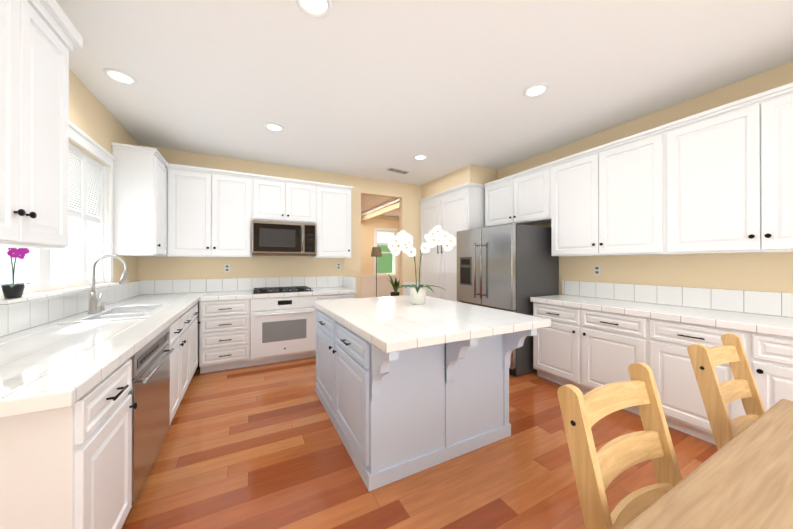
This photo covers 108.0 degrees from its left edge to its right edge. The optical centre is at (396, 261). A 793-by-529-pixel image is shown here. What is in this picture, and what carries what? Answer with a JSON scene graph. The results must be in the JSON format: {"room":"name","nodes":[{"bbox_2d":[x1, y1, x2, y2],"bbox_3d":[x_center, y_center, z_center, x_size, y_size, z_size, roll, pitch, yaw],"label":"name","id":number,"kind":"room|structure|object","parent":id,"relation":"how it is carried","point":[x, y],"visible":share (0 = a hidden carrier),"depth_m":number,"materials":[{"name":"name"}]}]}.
{"room":"kitchen","nodes":[
{"label":"kitchen","id":0,"kind":"room"},
{"bbox_2d":[0,69,138,297],"bbox_3d":[-2.858,-0.071,2.677,0.120,2.900,2.540,0,0,-28],"label":"wall","id":1,"kind":"structure","parent":0,"point":[88,113],"depth_m":2.71,"materials":[{"name":"beige paint"}]},
{"bbox_2d":[0,0,82,248],"bbox_3d":[-1.808,-0.700,1.207,0.375,1.250,0.920,0,0,-28],"label":"upper cabinet","id":2,"kind":"object","parent":1,"relation":"attached to","point":[39,39],"visible":1,"depth_m":1.37,"materials":[{"name":"white wood"}]},
{"bbox_2d":[0,120,120,305],"bbox_3d":[-2.560,-0.425,2.235,0.200,1.325,1.650,0,0,-28],"label":"window","id":3,"kind":"structure","parent":1,"relation":"in","point":[37,267],"depth_m":2.52,"materials":[{"name":"glass"},{"name":"painted wood"}]},
{"bbox_2d":[0,248,33,297],"bbox_3d":[-2.182,0.025,1.631,0.171,0.361,0.211,0,0,-28],"label":"orchid","id":4,"kind":"object","parent":3,"relation":"on","point":[13,290],"visible":0.67,"depth_m":1.64,"materials":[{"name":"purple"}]},
{"bbox_2d":[68,148,100,219],"bbox_3d":[-2.613,-0.666,2.219,0.040,0.509,1.390,0,0,-28],"label":"window blinds","id":5,"kind":"object","parent":3,"relation":"attached to","point":[93,185],"visible":0.33,"depth_m":2.50,"materials":[{"name":"white"}]},
{"bbox_2d":[0,281,139,334],"bbox_3d":[-2.508,0.331,2.168,0.020,0.184,3.516,0,0,-28],"label":"backsplash","id":6,"kind":"structure","parent":1,"relation":"attached to","point":[17,317],"depth_m":2.03,"materials":[{"name":"white tile"}]},
{"bbox_2d":[111,142,168,256],"bbox_3d":[-2.963,-0.649,3.431,0.384,1.160,0.862,0,0,-28],"label":"upper cabinet","id":7,"kind":"object","parent":1,"relation":"attached to","point":[140,201],"visible":1,"depth_m":3.09,"materials":[{"name":"white wood"}]},
{"bbox_2d":[138,145,420,297],"bbox_3d":[-0.141,-0.065,5.458,7.270,2.900,0.120,0,0,-28],"label":"wall","id":8,"kind":"structure","parent":0,"point":[165,268],"depth_m":4.61,"materials":[{"name":"beige paint"}]},
{"bbox_2d":[140,279,203,294],"bbox_3d":[-2.995,0.334,3.884,0.705,0.185,0.019,0,0,-28],"label":"backsplash","id":9,"kind":"structure","parent":8,"relation":"attached to","point":[147,287],"depth_m":3.85,"materials":[{"name":"white tile"}]},
{"bbox_2d":[166,163,253,256],"bbox_3d":[-2.522,-0.635,3.952,0.955,1.133,0.345,0,0,-28],"label":"upper cabinet","id":10,"kind":"object","parent":8,"relation":"attached to","point":[211,212],"depth_m":3.79,"materials":[{"name":"white wood"}]},
{"bbox_2d":[224,264,229,271],"bbox_3d":[-2.457,0.092,4.178,0.072,0.116,0.008,0,0,-28],"label":"electrical outlet","id":11,"kind":"object","parent":8,"relation":"attached to","point":[226,267],"visible":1,"depth_m":4.17,"materials":[{"name":"white plastic"}]},
{"bbox_2d":[207,276,342,291],"bbox_3d":[-1.794,0.336,4.510,2.000,0.185,0.020,0,0,-28],"label":"backsplash","id":12,"kind":"structure","parent":8,"relation":"attached to","point":[247,284],"depth_m":4.43,"materials":[{"name":"white tile"}]},
{"bbox_2d":[254,175,317,223],"bbox_3d":[-1.710,-0.894,4.376,0.875,0.613,0.345,0,0,-28],"label":"upper cabinet","id":13,"kind":"object","parent":8,"relation":"attached to","point":[282,200],"depth_m":4.23,"materials":[{"name":"white wood"}]},
{"bbox_2d":[252,220,315,255],"bbox_3d":[-1.687,-0.336,4.330,0.867,0.487,0.436,0,0,-28],"label":"microwave","id":14,"kind":"object","parent":13,"relation":"attached to","point":[274,238],"visible":0.98,"depth_m":4.16,"materials":[{"name":"silver metal"}]},
{"bbox_2d":[311,183,353,257],"bbox_3d":[-1.065,-0.633,4.712,0.580,1.133,0.345,0,0,-28],"label":"upper cabinet","id":15,"kind":"object","parent":8,"relation":"attached to","point":[333,227],"depth_m":4.56,"materials":[{"name":"white wood"}]},
{"bbox_2d":[336,263,340,269],"bbox_3d":[-0.994,0.074,4.941,0.072,0.116,0.008,0,0,-28],"label":"electrical outlet","id":16,"kind":"object","parent":8,"relation":"attached to","point":[338,266],"visible":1,"depth_m":4.94,"materials":[{"name":"white plastic"}]},
{"bbox_2d":[343,276,354,287],"bbox_3d":[-0.771,0.336,4.691,0.020,0.185,0.605,0,0,-28],"label":"backsplash","id":17,"kind":"structure","parent":8,"relation":"attached to","point":[348,282],"depth_m":4.69,"materials":[{"name":"white tile"}]},
{"bbox_2d":[402,282,418,295],"bbox_3d":[0.300,0.891,5.602,0.403,0.990,0.027,0,0,-28],"label":"trim","id":18,"kind":"structure","parent":8,"relation":"attached to","point":[405,291],"depth_m":5.55,"materials":[{"name":"white wood"}]},
{"bbox_2d":[361,218,398,274],"bbox_3d":[-1.309,-0.056,9.135,5.940,2.900,0.120,0,0,-28],"label":"wall","id":19,"kind":"structure","parent":0,"point":[367,244],"depth_m":9.30,"materials":[{"name":"beige paint"}]},
{"bbox_2d":[361,275,398,297],"bbox_3d":[-1.274,0.914,9.066,5.696,0.960,0.029,0,0,-28],"label":"trim","id":20,"kind":"structure","parent":19,"relation":"attached to","point":[368,286],"depth_m":9.41,"materials":[{"name":"white"}]},
{"bbox_2d":[361,198,398,215],"bbox_3d":[-0.417,-1.458,7.579,0.060,0.098,3.330,0,0,-28],"label":"crown molding","id":21,"kind":"structure","parent":19,"relation":"attached to","point":[383,205],"depth_m":7.52,"materials":[{"name":"white wood"}]},
{"bbox_2d":[376,216,398,218],"bbox_3d":[-1.266,-1.455,9.058,5.696,0.098,0.058,0,0,-28],"label":"crown molding","id":22,"kind":"structure","parent":19,"relation":"attached to","point":[388,217],"depth_m":9.55,"materials":[{"name":"white wood"}]},
{"bbox_2d":[361,202,398,221],"bbox_3d":[-0.353,-1.389,7.652,0.120,0.240,3.400,0,0,-28],"label":"beam","id":23,"kind":"structure","parent":0,"point":[384,210],"depth_m":7.66,"materials":[{"name":"beige paint"}]},
{"bbox_2d":[122,356,717,528],"bbox_3d":[0.758,1.431,3.600,7.390,0.100,11.840,0,0,-28],"label":"floor","id":24,"kind":"structure","parent":0,"point":[261,446],"depth_m":1.89,"materials":[{"name":"brown wood"}]},
{"bbox_2d":[0,351,137,528],"bbox_3d":[-1.553,0.925,1.085,0.717,0.900,0.534,0,0,-28],"label":"base cabinet","id":25,"kind":"object","parent":24,"relation":"on","point":[72,468],"depth_m":1.02,"materials":[{"name":"white wood"}]},
{"bbox_2d":[0,291,203,418],"bbox_3d":[-2.197,0.450,2.330,0.727,0.055,3.516,0,0,-28],"label":"countertop","id":26,"kind":"structure","parent":25,"relation":"on","point":[49,366],"depth_m":1.32,"materials":[{"name":"white tile"}]},
{"bbox_2d":[57,255,172,323],"bbox_3d":[-2.259,0.291,2.408,0.477,0.699,0.822,0,0,-28],"label":"sink","id":27,"kind":"object","parent":26,"relation":"in","point":[110,313],"visible":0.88,"depth_m":2.36,"materials":[{"name":"white ceramic"}]},
{"bbox_2d":[121,325,173,528],"bbox_3d":[-1.801,0.928,1.706,0.659,0.896,0.787,0,0,-28],"label":"dishwasher","id":28,"kind":"object","parent":25,"relation":"in","point":[149,391],"visible":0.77,"depth_m":1.71,"materials":[{"name":"silver metal"}]},
{"bbox_2d":[92,303,199,376],"bbox_3d":[-2.584,0.930,3.060,0.717,0.900,0.610,0,0,-28],"label":"base cabinet","id":29,"kind":"object","parent":24,"relation":"on","point":[190,318],"depth_m":3.21,"materials":[{"name":"white wood"}]},
{"bbox_2d":[156,327,191,423],"bbox_3d":[-2.244,1.028,2.408,0.717,0.700,0.860,0,0,-28],"label":"base cabinet","id":30,"kind":"object","parent":24,"relation":"on","point":[180,337],"depth_m":2.52,"materials":[{"name":"white wood"}]},
{"bbox_2d":[199,296,250,372],"bbox_3d":[-2.293,0.932,3.897,0.548,0.900,0.647,0,0,-28],"label":"base cabinet","id":31,"kind":"object","parent":24,"relation":"on","point":[224,324],"depth_m":3.61,"materials":[{"name":"white wood"}]},
{"bbox_2d":[199,288,354,299],"bbox_3d":[-1.647,0.455,4.230,2.000,0.055,0.657,0,0,-28],"label":"countertop","id":32,"kind":"structure","parent":31,"relation":"on","point":[316,291],"depth_m":3.88,"materials":[{"name":"white tile"}]},
{"bbox_2d":[252,286,312,293],"bbox_3d":[-1.675,0.406,4.229,0.790,0.042,0.480,0,0,-28],"label":"cooktop","id":33,"kind":"object","parent":32,"relation":"in","point":[281,289],"visible":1,"depth_m":4.15,"materials":[{"name":"black metal"}]},
{"bbox_2d":[311,292,354,355],"bbox_3d":[-1.037,0.933,4.553,0.583,0.900,0.647,0,0,-28],"label":"base cabinet","id":34,"kind":"object","parent":24,"relation":"on","point":[330,295],"depth_m":4.26,"materials":[{"name":"white"}]},
{"bbox_2d":[250,296,315,360],"bbox_3d":[-1.648,0.889,4.173,0.844,0.806,0.662,0,0,-28],"label":"oven","id":35,"kind":"object","parent":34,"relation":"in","point":[282,326],"visible":0.81,"depth_m":3.91,"materials":[{"name":"white metal"}]},
{"bbox_2d":[371,247,381,296],"bbox_3d":[-0.603,0.478,8.645,0.336,1.830,0.336,0,0,-28],"label":"floor lamp","id":36,"kind":"object","parent":24,"relation":"on","point":[376,252],"visible":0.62,"depth_m":8.56,"materials":[{"name":"brown fabric"}]},
{"bbox_2d":[389,275,398,295],"bbox_3d":[-0.004,0.886,8.929,0.611,1.015,0.636,0,0,-28],"label":"floor plant","id":37,"kind":"object","parent":24,"relation":"on","point":[395,284],"visible":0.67,"depth_m":8.79,"materials":[{"name":"green plant"}]},
{"bbox_2d":[315,307,536,490],"bbox_3d":[0.060,0.929,2.560,1.249,0.901,1.754,0,0,-28],"label":"kitchen island","id":38,"kind":"object","parent":24,"relation":"on","point":[405,387],"depth_m":1.98,"materials":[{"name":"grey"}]},
{"bbox_2d":[313,295,550,354],"bbox_3d":[0.117,0.451,2.625,1.350,0.055,1.840,0,0,-28],"label":"island countertop","id":39,"kind":"structure","parent":38,"relation":"on","point":[394,323],"depth_m":2.07,"materials":[{"name":"white tile"}]},
{"bbox_2d":[387,225,455,303],"bbox_3d":[0.239,0.027,2.945,0.621,0.793,0.521,0,0,-28],"label":"orchid","id":40,"kind":"object","parent":39,"relation":"on","point":[402,240],"visible":1,"depth_m":2.90,"materials":[{"name":"white plant"}]},
{"bbox_2d":[419,182,484,301],"bbox_3d":[1.056,0.080,5.206,0.674,2.610,1.427,0,0,-28],"label":"pantry","id":41,"kind":"object","parent":24,"relation":"on","point":[452,211],"visible":0.48,"depth_m":4.92,"materials":[{"name":"white wood"}]},
{"bbox_2d":[457,223,558,375],"bbox_3d":[1.494,0.462,4.054,0.947,1.840,1.030,0,0,-28],"label":"fridge","id":42,"kind":"object","parent":24,"relation":"on","point":[512,267],"visible":0.62,"depth_m":3.63,"materials":[{"name":"grey metal"}]},
{"bbox_2d":[530,300,645,414],"bbox_3d":[2.170,0.930,3.108,0.637,0.900,1.120,0,0,-28],"label":"base cabinet","id":43,"kind":"object","parent":24,"relation":"on","point":[594,335],"depth_m":2.91,"materials":[{"name":"white wood"}]},
{"bbox_2d":[557,362,681,528],"bbox_3d":[0.840,0.876,0.747,0.462,0.997,0.583,0,0,-28],"label":"chair","id":44,"kind":"object","parent":24,"relation":"on","point":[600,470],"visible":0.88,"depth_m":0.93,"materials":[{"name":"brown wood"}]},
{"bbox_2d":[623,399,792,528],"bbox_3d":[1.093,0.999,0.446,2.025,0.750,0.935,0,0,-28],"label":"table","id":45,"kind":"object","parent":24,"relation":"on","point":[743,479],"visible":1,"depth_m":0.79,"materials":[{"name":"brown wood"}]},
{"bbox_2d":[646,316,792,444],"bbox_3d":[2.687,0.928,2.115,0.637,0.900,1.120,0,0,-28],"label":"base cabinet","id":46,"kind":"object","parent":24,"relation":"on","point":[769,355],"depth_m":2.20,"materials":[{"name":"white wood"}]},
{"bbox_2d":[530,296,792,335],"bbox_3d":[2.549,0.451,2.371,0.647,0.055,2.820,0,0,-28],"label":"countertop","id":47,"kind":"structure","parent":46,"relation":"on","point":[784,324],"depth_m":2.39,"materials":[{"name":"white tile"}]},
{"bbox_2d":[687,333,765,449],"bbox_3d":[1.698,0.877,1.194,0.462,0.997,0.583,0,0,-28],"label":"chair","id":48,"kind":"object","parent":24,"relation":"on","point":[717,397],"visible":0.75,"depth_m":1.38,"materials":[{"name":"brown wood"}]},
{"bbox_2d":[56,0,792,216],"bbox_3d":[0.758,-1.569,3.607,7.390,0.100,11.840,0,0,-28],"label":"ceiling","id":49,"kind":"structure","parent":0,"point":[373,89],"depth_m":2.29,"materials":[{"name":"white paint"}]},
{"bbox_2d":[103,68,137,84],"bbox_3d":[-2.267,-1.516,2.368,0.209,0.010,0.209,0,0,-28],"label":"recessed light","id":50,"kind":"object","parent":49,"relation":"in","point":[119,76],"visible":1,"depth_m":2.36,"materials":[{"name":"white"}]},
{"bbox_2d":[264,123,283,131],"bbox_3d":[-1.379,-1.514,3.253,0.209,0.010,0.209,0,0,-28],"label":"recessed light","id":51,"kind":"object","parent":49,"relation":"in","point":[274,127],"visible":1,"depth_m":3.25,"materials":[{"name":"white"}]},
{"bbox_2d":[295,0,331,17],"bbox_3d":[-0.483,-1.518,1.688,0.209,0.010,0.209,0,0,-28],"label":"recessed light","id":52,"kind":"object","parent":49,"relation":"in","point":[317,8],"visible":1,"depth_m":1.72,"materials":[{"name":"white"}]},
{"bbox_2d":[385,167,409,174],"bbox_3d":[0.029,-1.510,4.793,0.420,0.010,0.170,0,0,-36],"label":"ceiling vent","id":53,"kind":"object","parent":49,"relation":"in","point":[397,170],"visible":0.98,"depth_m":4.76,"materials":[{"name":"white metal"}]},
{"bbox_2d":[413,154,427,159],"bbox_3d":[0.345,-1.512,4.176,0.209,0.010,0.209,0,0,-28],"label":"recessed light","id":54,"kind":"object","parent":49,"relation":"in","point":[420,157],"visible":1,"depth_m":4.18,"materials":[{"name":"white"}]},
{"bbox_2d":[523,83,548,97],"bbox_3d":[1.237,-1.516,2.553,0.209,0.010,0.209,0,0,-28],"label":"recessed light","id":55,"kind":"object","parent":49,"relation":"in","point":[536,90],"visible":1,"depth_m":2.55,"materials":[{"name":"white"}]},
{"bbox_2d":[421,164,497,198],"bbox_3d":[1.084,-1.373,5.243,0.600,0.285,1.400,0,0,-28],"label":"soffit","id":56,"kind":"structure","parent":0,"point":[472,174],"depth_m":4.73,"materials":[{"name":"beige paint"}]},
{"bbox_2d":[498,62,792,294],"bbox_3d":[2.910,-0.072,2.516,0.120,2.900,7.920,0,0,-28],"label":"wall","id":57,"kind":"structure","parent":0,"point":[768,272],"depth_m":2.73,"materials":[{"name":"beige paint"}]},
{"bbox_2d":[485,166,547,226],"bbox_3d":[1.799,-0.869,4.140,0.345,0.663,1.115,0,0,-28],"label":"upper cabinet","id":58,"kind":"object","parent":57,"relation":"attached to","point":[521,199],"depth_m":3.99,"materials":[{"name":"white wood"}]},
{"bbox_2d":[594,265,599,274],"bbox_3d":[2.372,0.101,3.408,0.008,0.116,0.072,0,0,-28],"label":"electrical outlet","id":59,"kind":"object","parent":57,"relation":"attached to","point":[596,269],"visible":1,"depth_m":3.41,"materials":[{"name":"white plastic"}]},
{"bbox_2d":[548,126,673,255],"bbox_3d":[2.310,-0.637,3.159,0.345,1.133,1.095,0,0,-28],"label":"upper cabinet","id":60,"kind":"object","parent":57,"relation":"attached to","point":[605,200],"depth_m":2.99,"materials":[{"name":"white wood"}]},
{"bbox_2d":[562,280,792,315],"bbox_3d":[2.825,0.331,2.515,0.020,0.185,2.820,0,0,-28],"label":"backsplash","id":61,"kind":"structure","parent":57,"relation":"attached to","point":[764,303],"depth_m":2.66,"materials":[{"name":"white tile"}]},
{"bbox_2d":[660,82,792,253],"bbox_3d":[2.816,-0.639,2.189,0.345,1.133,1.095,0,0,-28],"label":"upper cabinet","id":62,"kind":"object","parent":57,"relation":"attached to","point":[718,180],"depth_m":2.24,"materials":[{"name":"white wood"}]},
{"bbox_3d":[-0.382,0.910,9.616,0.710,0.970,0.120,0,0,-28],"label":"wall","id":63,"kind":"structure","parent":0,"visible":0},
{"bbox_2d":[374,227,397,274],"bbox_3d":[-0.369,-0.345,9.594,0.870,1.540,0.096,0,0,-28],"label":"window","id":64,"kind":"structure","parent":63,"relation":"in","point":[387,231],"depth_m":9.58,"materials":[{"name":"white"}]},
{"label":"outside","id":65,"kind":"structure","parent":0,"visible":0},
{"bbox_2d":[377,232,392,272],"bbox_3d":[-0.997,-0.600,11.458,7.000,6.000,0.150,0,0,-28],"label":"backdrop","id":66,"kind":"structure","parent":65,"point":[385,263],"depth_m":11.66,"materials":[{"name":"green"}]}
]}

